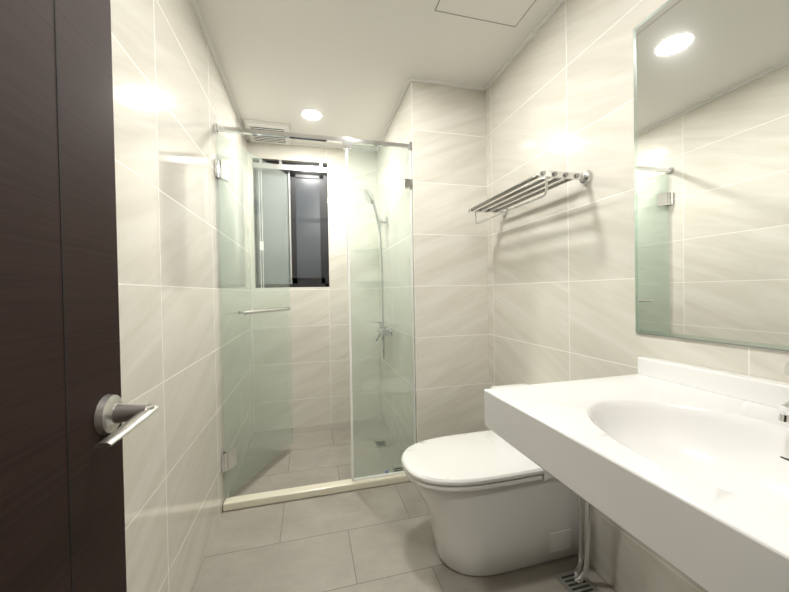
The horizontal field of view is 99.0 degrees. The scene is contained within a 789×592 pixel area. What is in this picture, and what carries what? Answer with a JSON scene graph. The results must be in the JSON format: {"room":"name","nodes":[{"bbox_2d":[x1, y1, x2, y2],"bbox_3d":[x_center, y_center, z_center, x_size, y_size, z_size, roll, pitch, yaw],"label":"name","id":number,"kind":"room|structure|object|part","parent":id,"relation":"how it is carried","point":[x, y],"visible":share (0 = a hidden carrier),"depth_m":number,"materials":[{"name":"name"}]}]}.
{"room":"bathroom","nodes":[
{"label":"bathroom","id":0,"kind":"room"},
{"bbox_2d":[110,0,253,591],"bbox_3d":[-0.833,-0.061,1.219,0.120,2.320,3.200,-1,1,-14],"label":"wall","id":1,"kind":"structure","parent":0,"point":[172,103],"depth_m":1.16,"materials":[{"name":"tile"}]},
{"bbox_2d":[247,141,381,431],"bbox_3d":[-0.423,-0.090,2.912,1.510,2.320,0.120,-1,1,-14],"label":"wall","id":2,"kind":"structure","parent":0,"point":[318,341],"depth_m":2.82,"materials":[{"name":"tile"}]},
{"bbox_2d":[253,158,328,287],"bbox_3d":[-0.847,-0.549,2.794,0.580,1.104,0.103,-1,1,-14],"label":"window","id":3,"kind":"structure","parent":2,"relation":"in","point":[309,229],"depth_m":2.80,"materials":[{"name":"grey glass"}]},
{"bbox_3d":[-1.064,-0.506,2.694,0.028,1.029,0.009,-1,1,-14],"label":"blind cord","id":4,"kind":"part","parent":3,"relation":"part of","materials":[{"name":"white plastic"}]},
{"bbox_3d":[-0.844,-0.600,2.781,0.572,0.999,0.077,-1,1,-14],"label":"window blind rail","id":5,"kind":"part","parent":3,"relation":"part of","materials":[{"name":"metal"}]},
{"bbox_2d":[356,248,381,282],"bbox_3d":[-0.208,-0.250,2.800,0.198,0.276,0.198,-1,1,-14],"label":"glass corner shelf","id":6,"kind":"object","parent":2,"relation":"attached to","point":[373,250],"depth_m":2.83,"materials":[{"name":"clear glass"}]},
{"bbox_2d":[195,0,558,149],"bbox_3d":[-0.064,-1.287,1.405,1.750,0.100,3.200,-1,1,-14],"label":"ceiling","id":7,"kind":"structure","parent":0,"point":[348,68],"depth_m":1.72,"materials":[{"name":"white paint"}]},
{"bbox_2d":[244,119,290,144],"bbox_3d":[-0.944,-1.221,2.533,0.300,0.028,0.310,-1,1,-14],"label":"ceiling vent","id":8,"kind":"object","parent":7,"relation":"in","point":[265,125],"visible":0.69,"depth_m":2.44,"materials":[{"name":"white plastic"}]},
{"bbox_2d":[300,107,322,119],"bbox_3d":[-0.562,-1.233,2.290,0.156,0.011,0.156,-1,1,-14],"label":"recessed light","id":9,"kind":"object","parent":7,"relation":"in","point":[309,113],"visible":1,"depth_m":2.27,"materials":[{"name":"white plastic"}]},
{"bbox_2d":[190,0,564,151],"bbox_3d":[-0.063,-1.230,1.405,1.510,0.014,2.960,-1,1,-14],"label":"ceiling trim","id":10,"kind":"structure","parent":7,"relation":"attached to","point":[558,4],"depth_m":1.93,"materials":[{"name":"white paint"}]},
{"bbox_2d":[434,0,535,26],"bbox_3d":[0.424,-1.243,1.292,0.400,0.002,0.460,-1,1,-14],"label":"ceiling hatch","id":11,"kind":"object","parent":7,"relation":"attached to","point":[512,13],"visible":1,"depth_m":1.46,"materials":[{"name":"white paint"}]},
{"bbox_2d":[191,418,617,591],"bbox_3d":[-0.022,1.132,1.435,1.750,0.100,3.200,-1,1,-14],"label":"floor","id":12,"kind":"structure","parent":0,"point":[377,539],"depth_m":1.52,"materials":[{"name":"tile"}]},
{"bbox_2d":[214,123,415,510],"bbox_3d":[-0.459,0.100,2.111,1.038,1.962,0.601,-1,1,-14],"label":"shower enclosure","id":13,"kind":"object","parent":12,"relation":"on","point":[222,173],"visible":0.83,"depth_m":1.91,"materials":[{"name":"clear glass"}]},
{"bbox_3d":[-0.374,1.063,1.861,1.036,0.040,0.060,-1,1,-14],"label":"sill","id":14,"kind":"part","parent":13,"relation":"part of","materials":[{"name":"beige stone"}]},
{"bbox_2d":[373,440,388,447],"bbox_3d":[-0.098,1.068,2.437,0.100,0.004,0.100,-1,1,-14],"label":"floor drain","id":15,"kind":"object","parent":12,"relation":"on","point":[385,444],"depth_m":2.42,"materials":[{"name":"silver metal"}]},
{"bbox_2d":[392,465,403,471],"bbox_3d":[0.023,1.041,2.001,0.070,0.064,0.008,-1,1,-14],"label":"drain cover","id":16,"kind":"object","parent":12,"relation":"on","point":[395,468],"depth_m":2.00,"materials":[{"name":"silver metal"}]},
{"bbox_2d":[401,383,577,575],"bbox_3d":[0.379,0.762,1.457,0.704,0.626,0.388,-1,1,-14],"label":"toilet","id":17,"kind":"object","parent":12,"relation":"on","point":[495,503],"visible":0.75,"depth_m":1.31,"materials":[{"name":"white ceramic"}]},
{"bbox_2d":[554,570,599,591],"bbox_3d":[0.679,1.070,1.252,0.110,0.004,0.110,-1,1,-14],"label":"floor drain","id":18,"kind":"object","parent":12,"relation":"on","point":[567,581],"visible":0.79,"depth_m":1.25,"materials":[{"name":"silver metal"}]},
{"bbox_2d":[377,81,489,452],"bbox_3d":[0.220,-0.096,2.493,0.470,2.320,1.010,-1,1,-14],"label":"wall","id":19,"kind":"structure","parent":0,"point":[442,128],"depth_m":2.02,"materials":[{"name":"tile"}]},
{"bbox_2d":[363,189,392,358],"bbox_3d":[-0.135,-0.161,2.552,0.184,1.276,0.210,-1,1,-14],"label":"shower rail","id":20,"kind":"object","parent":19,"relation":"attached to","point":[379,330],"depth_m":2.54,"materials":[{"name":"silver metal"}]},
{"bbox_2d":[485,0,788,591],"bbox_3d":[0.746,-0.094,1.621,0.120,2.320,3.200,-1,1,-14],"label":"wall","id":21,"kind":"structure","parent":0,"point":[559,94],"depth_m":1.36,"materials":[{"name":"tile"}]},
{"bbox_2d":[468,170,591,224],"bbox_3d":[0.580,-0.437,1.567,0.214,0.110,0.617,-1,1,-14],"label":"towel shelf","id":22,"kind":"object","parent":21,"relation":"attached to","point":[584,177],"visible":0.98,"depth_m":1.44,"materials":[{"name":"silver metal"}]},
{"bbox_2d":[484,357,788,591],"bbox_3d":[0.629,0.602,0.696,0.588,0.952,1.206,-1,1,-14],"label":"basin","id":23,"kind":"object","parent":21,"relation":"attached to","point":[682,468],"visible":1,"depth_m":0.68,"materials":[{"name":"white ceramic"}]},
{"bbox_2d":[633,0,788,351],"bbox_3d":[0.903,-0.378,0.722,0.006,1.011,0.831,-1,1,-14],"label":"mirror","id":24,"kind":"object","parent":21,"relation":"attached to","point":[711,136],"visible":1,"depth_m":0.90,"materials":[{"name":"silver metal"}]},
{"bbox_3d":[0.337,-0.066,-0.072,1.510,2.320,0.120,-1,1,-14],"label":"wall","id":25,"kind":"structure","parent":0,"visible":0},
{"bbox_2d":[0,0,126,591],"bbox_3d":[-0.430,0.075,0.224,0.040,2.042,0.800,-1,1,-13],"label":"door","id":26,"kind":"structure","parent":25,"relation":"in","point":[34,531],"depth_m":0.47,"materials":[{"name":"brown wood"}]},
{"bbox_2d":[54,0,73,591],"bbox_3d":[-0.470,0.073,0.481,0.001,2.038,0.004,-1,1,-14],"label":"groove","id":27,"kind":"object","parent":26,"relation":"attached to","point":[63,288],"visible":1,"depth_m":0.48,"materials":[{"name":"black wood"}]},
{"bbox_2d":[94,394,158,448],"bbox_3d":[-0.443,0.201,0.536,0.074,0.066,0.158,-1,1,-13],"label":"door lever","id":28,"kind":"object","parent":26,"relation":"attached to","point":[112,412],"visible":0.96,"depth_m":0.56,"materials":[{"name":"silver metal"}]}
]}

